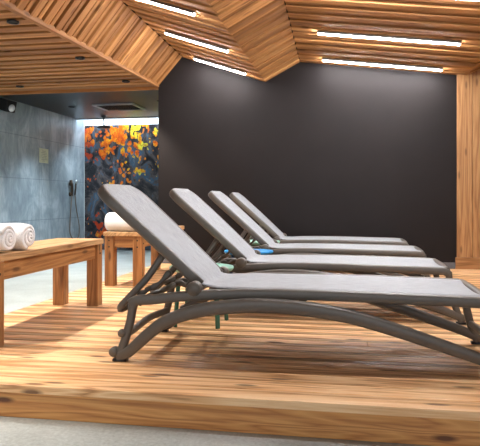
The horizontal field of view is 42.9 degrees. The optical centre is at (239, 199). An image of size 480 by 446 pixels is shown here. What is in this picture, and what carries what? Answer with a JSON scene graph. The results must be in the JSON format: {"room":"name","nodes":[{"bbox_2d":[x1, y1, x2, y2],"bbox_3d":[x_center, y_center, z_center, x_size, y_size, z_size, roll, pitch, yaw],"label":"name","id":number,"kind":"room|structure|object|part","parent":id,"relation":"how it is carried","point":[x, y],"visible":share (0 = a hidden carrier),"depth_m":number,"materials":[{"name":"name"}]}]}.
{"room":"spa","nodes":[
{"label":"spa","id":0,"kind":"room"},
{"bbox_2d":[0,97,83,240],"bbox_3d":[-3.825,-0.974,4.803,0.150,3.682,12.100,0,0,10],"label":"wall","id":1,"kind":"structure","parent":0,"point":[34,193],"depth_m":9.11,"materials":[{"name":"grey tile"}]},
{"bbox_2d":[0,97,16,112],"bbox_3d":[-3.050,-1.238,7.947,0.263,0.203,0.170,0,0,22],"label":"wall spotlight","id":2,"kind":"object","parent":1,"relation":"attached to","point":[6,105],"visible":1,"depth_m":7.87,"materials":[{"name":"black plastic"}]},
{"bbox_2d":[39,148,47,162],"bbox_3d":[-2.953,-0.665,9.198,0.010,0.216,0.270,0,0,10],"label":"notice","id":3,"kind":"object","parent":1,"relation":"attached to","point":[43,153],"visible":1,"depth_m":9.18,"materials":[{"name":"beige paper"}]},
{"bbox_2d":[69,180,79,237],"bbox_3d":[-2.747,0.165,10.149,0.071,1.008,0.359,0,0,18],"label":"shower","id":4,"kind":"object","parent":1,"relation":"attached to","point":[71,181],"visible":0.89,"depth_m":10.04,"materials":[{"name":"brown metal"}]},
{"bbox_2d":[76,117,157,119],"bbox_3d":[-1.607,-1.357,10.097,2.340,0.015,0.015,0,0,10],"label":"trim","id":5,"kind":"structure","parent":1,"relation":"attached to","point":[136,117],"depth_m":10.17,"materials":[{"name":"metal"}]},
{"bbox_2d":[0,3,148,89],"bbox_3d":[-2.865,-1.363,3.118,2.336,0.066,8.338,0,0,10],"label":"ceiling","id":6,"kind":"structure","parent":0,"point":[31,56],"depth_m":5.95,"materials":[{"name":"brown wood"}]},
{"bbox_2d":[7,19,18,24],"bbox_3d":[-1.691,-1.326,4.551,0.090,0.016,0.090,0,0,10],"label":"recessed light","id":7,"kind":"object","parent":6,"relation":"in","point":[13,21],"visible":1,"depth_m":4.54,"materials":[{"name":"black plastic"}]},
{"bbox_2d":[75,56,84,59],"bbox_3d":[-1.493,-1.326,5.705,0.090,0.016,0.090,0,0,10],"label":"recessed light","id":8,"kind":"object","parent":6,"relation":"in","point":[76,57],"visible":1,"depth_m":5.69,"materials":[{"name":"black plastic"}]},
{"bbox_2d":[0,90,157,118],"bbox_3d":[-1.777,-1.395,8.733,2.490,0.060,2.760,0,0,10],"label":"ceiling","id":9,"kind":"structure","parent":0,"point":[58,103],"depth_m":8.55,"materials":[{"name":"black paint"}]},
{"bbox_2d":[97,115,110,128],"bbox_3d":[-2.210,-1.266,9.908,0.226,0.198,0.226,0,0,10],"label":"shower","id":10,"kind":"object","parent":9,"relation":"attached to","point":[103,126],"visible":1,"depth_m":9.87,"materials":[{"name":"black metal"}]},
{"bbox_2d":[92,103,145,110],"bbox_3d":[-1.758,-1.354,8.922,0.620,0.022,0.560,0,0,10],"label":"ceiling vent","id":11,"kind":"object","parent":9,"relation":"in","point":[117,106],"visible":1,"depth_m":8.89,"materials":[{"name":"metal"}]},
{"bbox_2d":[99,105,139,109],"bbox_3d":[-1.758,-1.357,8.922,0.560,0.016,0.500,0,0,10],"label":"grille","id":12,"kind":"object","parent":11,"relation":"attached to","point":[104,107],"depth_m":8.93,"materials":[{"name":"black plastic"}]},
{"bbox_2d":[3,0,181,84],"bbox_3d":[-1.674,-1.671,2.933,0.467,0.680,8.533,0,0,12],"label":"ceiling","id":13,"kind":"structure","parent":0,"point":[110,27],"depth_m":5.47,"materials":[{"name":"brown wood"}]},
{"bbox_2d":[84,118,157,250],"bbox_3d":[-1.468,-0.499,10.450,2.490,2.732,0.150,0,0,10],"label":"wall","id":14,"kind":"structure","parent":0,"point":[138,121],"depth_m":10.50,"materials":[{"name":"white paint"}]},
{"bbox_2d":[85,124,157,250],"bbox_3d":[-1.551,-0.214,10.381,2.310,2.142,0.012,0,0,10],"label":"art panel","id":15,"kind":"object","parent":14,"relation":"attached to","point":[119,154],"visible":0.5,"depth_m":10.48,"materials":[{"name":"multicoloured glass"}]},
{"bbox_2d":[124,3,155,32],"bbox_3d":[-2.085,-2.123,7.444,2.340,1.385,0.085,0,0,10],"label":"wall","id":16,"kind":"structure","parent":0,"point":[124,3],"depth_m":7.24,"materials":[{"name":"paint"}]},
{"bbox_2d":[121,0,264,81],"bbox_3d":[-1.017,-1.684,2.817,0.993,0.699,8.537,0,0,11],"label":"ceiling","id":17,"kind":"structure","parent":0,"point":[205,26],"depth_m":5.59,"materials":[{"name":"brown wood"}]},
{"bbox_2d":[139,0,195,15],"bbox_3d":[-0.622,-1.560,4.877,0.547,0.200,0.058,0,0,10],"label":"led strip","id":18,"kind":"object","parent":17,"relation":"attached to","point":[154,2],"visible":1,"depth_m":4.84,"materials":[{"name":"white plastic"}]},
{"bbox_2d":[164,31,228,52],"bbox_3d":[-0.419,-1.521,5.867,0.629,0.227,0.058,0,0,10],"label":"led strip","id":19,"kind":"object","parent":17,"relation":"attached to","point":[165,32],"visible":1,"depth_m":5.84,"materials":[{"name":"white plastic"}]},
{"bbox_2d":[193,57,245,74],"bbox_3d":[-0.225,-1.482,6.746,0.588,0.214,0.058,0,0,10],"label":"led strip","id":20,"kind":"object","parent":17,"relation":"attached to","point":[195,58],"visible":1,"depth_m":6.72,"materials":[{"name":"white plastic"}]},
{"bbox_2d":[0,250,428,445],"bbox_3d":[0.161,0.942,4.112,8.340,0.150,12.150,0,0,10],"label":"floor","id":21,"kind":"structure","parent":0,"point":[26,290],"depth_m":2.28,"materials":[{"name":"grey concrete"}]},
{"bbox_2d":[0,263,479,445],"bbox_3d":[1.385,0.800,4.351,5.575,0.131,4.592,0,0,10],"label":"wooden platform","id":22,"kind":"object","parent":21,"relation":"on","point":[256,373],"visible":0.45,"depth_m":2.56,"materials":[{"name":"brown wood"}]},
{"bbox_2d":[0,238,103,346],"bbox_3d":[-1.251,0.503,3.680,0.345,0.463,1.350,0,0,10],"label":"wooden bench","id":23,"kind":"object","parent":22,"relation":"on","point":[58,254],"visible":1,"depth_m":3.85,"materials":[{"name":"brown wood"}]},
{"bbox_3d":[-1.235,0.521,3.048,0.082,0.427,0.082,0,0,10],"label":"leg","id":24,"kind":"part","parent":23,"relation":"part of","materials":[{"name":"brown wood"}]},
{"bbox_2d":[0,224,15,250],"bbox_3d":[-1.335,0.193,3.155,0.336,0.144,0.163,0,0,10],"label":"rolled towel","id":25,"kind":"object","parent":23,"relation":"on","point":[7,232],"visible":1,"depth_m":3.11,"materials":[{"name":"white fabric"}]},
{"bbox_2d":[0,223,34,249],"bbox_3d":[-1.298,0.199,3.334,0.336,0.146,0.162,0,0,8],"label":"rolled towel","id":26,"kind":"object","parent":23,"relation":"on","point":[25,233],"visible":0.6,"depth_m":3.28,"materials":[{"name":"white fabric"}]},
{"bbox_3d":[-1.265,0.521,4.311,0.082,0.427,0.082,0,0,10],"label":"leg","id":27,"kind":"part","parent":23,"relation":"part of","materials":[{"name":"brown wood"}]},
{"bbox_3d":[-1.016,0.521,4.266,0.082,0.427,0.082,0,0,10],"label":"leg","id":28,"kind":"part","parent":23,"relation":"part of","materials":[{"name":"brown wood"}]},
{"bbox_2d":[103,226,183,286],"bbox_3d":[-0.879,0.503,5.848,0.345,0.463,1.350,0,0,10],"label":"wooden bench","id":29,"kind":"object","parent":22,"relation":"on","point":[113,239],"visible":0.48,"depth_m":5.21,"materials":[{"name":"brown wood"}]},
{"bbox_3d":[-1.112,0.521,5.261,0.082,0.427,0.082,0,0,10],"label":"leg","id":30,"kind":"part","parent":29,"relation":"part of","materials":[{"name":"brown wood"}]},
{"bbox_2d":[104,212,135,231],"bbox_3d":[-1.002,0.189,5.306,0.336,0.166,0.183,0,0,14],"label":"rolled towel","id":31,"kind":"object","parent":29,"relation":"on","point":[113,222],"visible":0.46,"depth_m":5.24,"materials":[{"name":"white fabric"}]},
{"bbox_3d":[-0.863,0.521,5.216,0.082,0.427,0.082,0,0,10],"label":"leg","id":32,"kind":"part","parent":29,"relation":"part of","materials":[{"name":"brown wood"}]},
{"bbox_3d":[-0.893,0.521,6.480,0.082,0.427,0.082,0,0,10],"label":"leg","id":33,"kind":"part","parent":29,"relation":"part of","materials":[{"name":"brown wood"}]},
{"bbox_2d":[169,263,233,328],"bbox_3d":[-0.228,0.563,3.633,0.384,0.342,0.384,0,0,10],"label":"side table","id":34,"kind":"object","parent":22,"relation":"on","point":[230,267],"visible":0.14,"depth_m":3.53,"materials":[{"name":"green plastic"}]},
{"bbox_3d":[-0.362,0.571,3.540,0.050,0.327,0.033,0,0,-35],"label":"leg","id":35,"kind":"part","parent":34,"relation":"part of","materials":[{"name":"green plastic"}]},
{"bbox_3d":[-0.135,0.571,3.499,0.033,0.327,0.050,0,0,-35],"label":"leg","id":36,"kind":"part","parent":34,"relation":"part of","materials":[{"name":"green plastic"}]},
{"bbox_2d":[224,249,272,273],"bbox_3d":[0.068,0.563,4.753,0.384,0.342,0.384,0,0,10],"label":"side table","id":37,"kind":"object","parent":22,"relation":"on","point":[263,251],"visible":0.25,"depth_m":4.67,"materials":[{"name":"blue plastic"}]},
{"bbox_2d":[248,240,279,262],"bbox_3d":[0.194,0.563,5.878,0.384,0.342,0.384,0,0,10],"label":"side table","id":38,"kind":"object","parent":22,"relation":"on","point":[255,243],"visible":0.18,"depth_m":5.76,"materials":[{"name":"green plastic"}]},
{"bbox_2d":[98,184,479,364],"bbox_3d":[0.269,0.328,2.964,1.871,0.814,0.740,0,0,10],"label":"sun lounger","id":39,"kind":"object","parent":22,"relation":"on","point":[234,293],"visible":1,"depth_m":2.79,"materials":[{"name":"grey fabric"}]},
{"bbox_3d":[-0.514,0.586,2.790,0.122,0.288,0.040,0,0,2],"label":"leg","id":40,"kind":"part","parent":39,"relation":"part of","materials":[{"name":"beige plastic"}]},
{"bbox_3d":[-0.462,0.383,2.860,0.234,0.278,0.041,0,0,4],"label":"prop arm","id":41,"kind":"part","parent":39,"relation":"part of","materials":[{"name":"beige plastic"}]},
{"bbox_3d":[-0.403,0.393,2.875,0.170,0.132,0.028,0,0,7],"label":"prop arm","id":42,"kind":"part","parent":39,"relation":"part of","materials":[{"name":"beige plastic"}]},
{"bbox_3d":[-0.390,0.166,3.083,0.532,0.487,0.545,0,0,10],"label":"backrest frame","id":43,"kind":"part","parent":39,"relation":"part of","materials":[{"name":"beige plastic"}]},
{"bbox_3d":[-0.380,0.383,3.316,0.234,0.278,0.041,0,0,17],"label":"prop arm","id":44,"kind":"part","parent":39,"relation":"part of","materials":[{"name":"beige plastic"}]},
{"bbox_3d":[-0.404,0.586,3.401,0.122,0.288,0.040,0,0,19],"label":"leg","id":45,"kind":"part","parent":39,"relation":"part of","materials":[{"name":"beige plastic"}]},
{"bbox_3d":[-0.330,0.393,3.282,0.170,0.132,0.028,0,0,14],"label":"prop arm","id":46,"kind":"part","parent":39,"relation":"part of","materials":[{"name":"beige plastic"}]},
{"bbox_3d":[-0.203,0.397,2.739,0.068,0.068,0.058,0,0,10],"label":"hinge knob","id":47,"kind":"part","parent":39,"relation":"part of","materials":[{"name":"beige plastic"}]},
{"bbox_3d":[-0.095,0.397,3.340,0.068,0.068,0.058,0,0,10],"label":"hinge knob","id":48,"kind":"part","parent":39,"relation":"part of","materials":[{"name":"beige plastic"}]},
{"bbox_3d":[0.277,0.581,2.624,1.720,0.308,0.074,0,0,10],"label":"arched leg","id":49,"kind":"part","parent":39,"relation":"part of","materials":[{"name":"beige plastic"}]},
{"bbox_3d":[0.269,0.440,2.654,1.586,0.101,0.040,0,0,10],"label":"rail","id":50,"kind":"part","parent":39,"relation":"part of","materials":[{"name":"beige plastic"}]},
{"bbox_3d":[0.377,0.440,3.255,1.586,0.101,0.040,0,0,10],"label":"rail","id":51,"kind":"part","parent":39,"relation":"part of","materials":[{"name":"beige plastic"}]},
{"bbox_3d":[0.395,0.581,3.280,1.720,0.308,0.074,0,0,10],"label":"arched leg","id":52,"kind":"part","parent":39,"relation":"part of","materials":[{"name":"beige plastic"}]},
{"bbox_3d":[1.076,0.423,2.819,0.050,0.044,0.601,0,0,10],"label":"rail","id":53,"kind":"part","parent":39,"relation":"part of","materials":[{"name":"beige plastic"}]},
{"bbox_3d":[1.174,0.581,3.117,0.112,0.296,0.042,0,0,-1],"label":"leg","id":54,"kind":"part","parent":39,"relation":"part of","materials":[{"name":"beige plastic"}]},
{"bbox_2d":[169,188,465,324],"bbox_3d":[0.480,0.328,4.085,1.871,0.814,0.740,0,0,10],"label":"sun lounger","id":55,"kind":"object","parent":22,"relation":"on","point":[223,233],"visible":0.56,"depth_m":3.96,"materials":[{"name":"grey fabric"}]},
{"bbox_3d":[-0.250,0.383,3.981,0.234,0.278,0.041,0,0,4],"label":"prop arm","id":56,"kind":"part","parent":55,"relation":"part of","materials":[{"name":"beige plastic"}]},
{"bbox_3d":[-0.178,0.166,4.203,0.532,0.487,0.545,0,0,10],"label":"backrest frame","id":57,"kind":"part","parent":55,"relation":"part of","materials":[{"name":"grey fabric"}]},
{"bbox_3d":[-0.168,0.383,4.436,0.234,0.278,0.041,0,0,17],"label":"prop arm","id":58,"kind":"part","parent":55,"relation":"part of","materials":[{"name":"beige plastic"}]},
{"bbox_3d":[-0.191,0.393,3.995,0.170,0.132,0.028,0,0,7],"label":"prop arm","id":59,"kind":"part","parent":55,"relation":"part of","materials":[{"name":"beige plastic"}]},
{"bbox_3d":[-0.118,0.393,4.402,0.170,0.132,0.028,0,0,14],"label":"prop arm","id":60,"kind":"part","parent":55,"relation":"part of","materials":[{"name":"beige plastic"}]},
{"bbox_3d":[0.009,0.397,3.860,0.068,0.068,0.058,0,0,10],"label":"hinge knob","id":61,"kind":"part","parent":55,"relation":"part of","materials":[{"name":"beige plastic"}]},
{"bbox_3d":[0.607,0.581,4.400,1.720,0.308,0.074,0,0,10],"label":"arched leg","id":62,"kind":"part","parent":55,"relation":"part of","materials":[{"name":"beige plastic"}]},
{"bbox_3d":[0.588,0.440,4.375,1.586,0.101,0.040,0,0,10],"label":"rail","id":63,"kind":"part","parent":55,"relation":"part of","materials":[{"name":"beige plastic"}]},
{"bbox_3d":[0.489,0.581,3.745,1.720,0.308,0.074,0,0,10],"label":"arched leg","id":64,"kind":"part","parent":55,"relation":"part of","materials":[{"name":"beige plastic"}]},
{"bbox_3d":[0.480,0.440,3.775,1.586,0.101,0.040,0,0,10],"label":"rail","id":65,"kind":"part","parent":55,"relation":"part of","materials":[{"name":"beige plastic"}]},
{"bbox_3d":[1.288,0.423,3.939,0.050,0.044,0.601,0,0,10],"label":"rail","id":66,"kind":"part","parent":55,"relation":"part of","materials":[{"name":"beige plastic"}]},
{"bbox_3d":[1.276,0.581,3.626,0.112,0.296,0.042,0,0,21],"label":"leg","id":67,"kind":"part","parent":55,"relation":"part of","materials":[{"name":"beige plastic"}]},
{"bbox_2d":[208,191,429,276],"bbox_3d":[0.678,0.328,5.238,1.871,0.814,0.740,0,0,10],"label":"sun lounger","id":68,"kind":"object","parent":22,"relation":"on","point":[225,203],"visible":0.53,"depth_m":5.11,"materials":[{"name":"grey fabric"}]},
{"bbox_3d":[0.019,0.166,5.356,0.532,0.487,0.545,0,0,10],"label":"backrest frame","id":69,"kind":"part","parent":68,"relation":"part of","materials":[{"name":"grey fabric"}]},
{"bbox_3d":[0.206,0.397,5.013,0.068,0.068,0.058,0,0,10],"label":"hinge knob","id":70,"kind":"part","parent":68,"relation":"part of","materials":[{"name":"beige plastic"}]},
{"bbox_3d":[0.686,0.581,4.898,1.720,0.308,0.074,0,0,10],"label":"arched leg","id":71,"kind":"part","parent":68,"relation":"part of","materials":[{"name":"beige plastic"}]},
{"bbox_3d":[0.678,0.440,4.928,1.586,0.101,0.040,0,0,10],"label":"rail","id":72,"kind":"part","parent":68,"relation":"part of","materials":[{"name":"beige plastic"}]},
{"bbox_3d":[0.786,0.440,5.528,1.586,0.101,0.040,0,0,10],"label":"rail","id":73,"kind":"part","parent":68,"relation":"part of","materials":[{"name":"beige plastic"}]},
{"bbox_3d":[0.804,0.581,5.553,1.720,0.308,0.074,0,0,10],"label":"arched leg","id":74,"kind":"part","parent":68,"relation":"part of","materials":[{"name":"beige plastic"}]},
{"bbox_2d":[229,192,408,256],"bbox_3d":[0.842,0.328,6.321,1.871,0.814,0.740,0,0,10],"label":"sun lounger","id":75,"kind":"object","parent":22,"relation":"on","point":[265,223],"visible":0.38,"depth_m":6.20,"materials":[{"name":"grey fabric"}]},
{"bbox_3d":[0.183,0.166,6.439,0.532,0.487,0.545,0,0,10],"label":"backrest frame","id":76,"kind":"part","parent":75,"relation":"part of","materials":[{"name":"beige plastic"}]},
{"bbox_3d":[0.950,0.440,6.611,1.586,0.101,0.040,0,0,10],"label":"rail","id":77,"kind":"part","parent":75,"relation":"part of","materials":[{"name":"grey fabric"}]},
{"bbox_3d":[0.842,0.440,6.011,1.586,0.101,0.040,0,0,10],"label":"rail","id":78,"kind":"part","parent":75,"relation":"part of","materials":[{"name":"beige plastic"}]},
{"bbox_2d":[206,0,299,81],"bbox_3d":[-0.260,-1.725,2.675,0.741,0.780,8.532,0,0,12],"label":"ceiling","id":79,"kind":"structure","parent":0,"point":[262,28],"depth_m":5.45,"materials":[{"name":"brown wood"}]},
{"bbox_2d":[158,1,479,262],"bbox_3d":[1.813,-0.974,6.695,5.597,3.682,0.180,0,0,10],"label":"wall","id":80,"kind":"structure","parent":0,"point":[317,149],"depth_m":6.78,"materials":[{"name":"paint"}]},
{"bbox_2d":[0,84,157,94],"bbox_3d":[-2.109,-1.343,7.311,2.340,0.095,0.177,0,0,10],"label":"trim","id":81,"kind":"structure","parent":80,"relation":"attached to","point":[144,86],"depth_m":7.29,"materials":[{"name":"brown wood"}]},
{"bbox_2d":[0,0,158,86],"bbox_3d":[-1.858,-1.338,3.002,0.045,0.040,8.456,0,0,12],"label":"trim","id":82,"kind":"structure","parent":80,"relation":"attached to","point":[9,6],"depth_m":5.02,"materials":[{"name":"brown wood"}]},
{"bbox_2d":[162,257,479,269],"bbox_3d":[1.804,0.672,6.608,5.590,0.125,0.055,0,0,10],"label":"baseboard","id":83,"kind":"structure","parent":80,"relation":"attached to","point":[460,262],"depth_m":6.48,"materials":[{"name":"brown wood"}]},
{"bbox_2d":[284,0,479,74],"bbox_3d":[1.871,-1.987,2.297,3.969,1.316,8.514,0,0,10],"label":"ceiling","id":84,"kind":"structure","parent":0,"point":[451,20],"depth_m":5.49,"materials":[{"name":"brown wood"}]},
{"bbox_2d":[322,58,442,70],"bbox_3d":[1.497,-1.432,6.462,1.242,0.177,0.058,0,0,10],"label":"led strip","id":85,"kind":"object","parent":84,"relation":"attached to","point":[323,59],"visible":1,"depth_m":6.44,"materials":[{"name":"white plastic"}]},
{"bbox_2d":[317,31,460,44],"bbox_3d":[1.352,-1.484,5.601,1.281,0.182,0.058,0,0,10],"label":"led strip","id":86,"kind":"object","parent":84,"relation":"attached to","point":[406,39],"visible":1,"depth_m":5.58,"materials":[{"name":"white plastic"}]}
]}

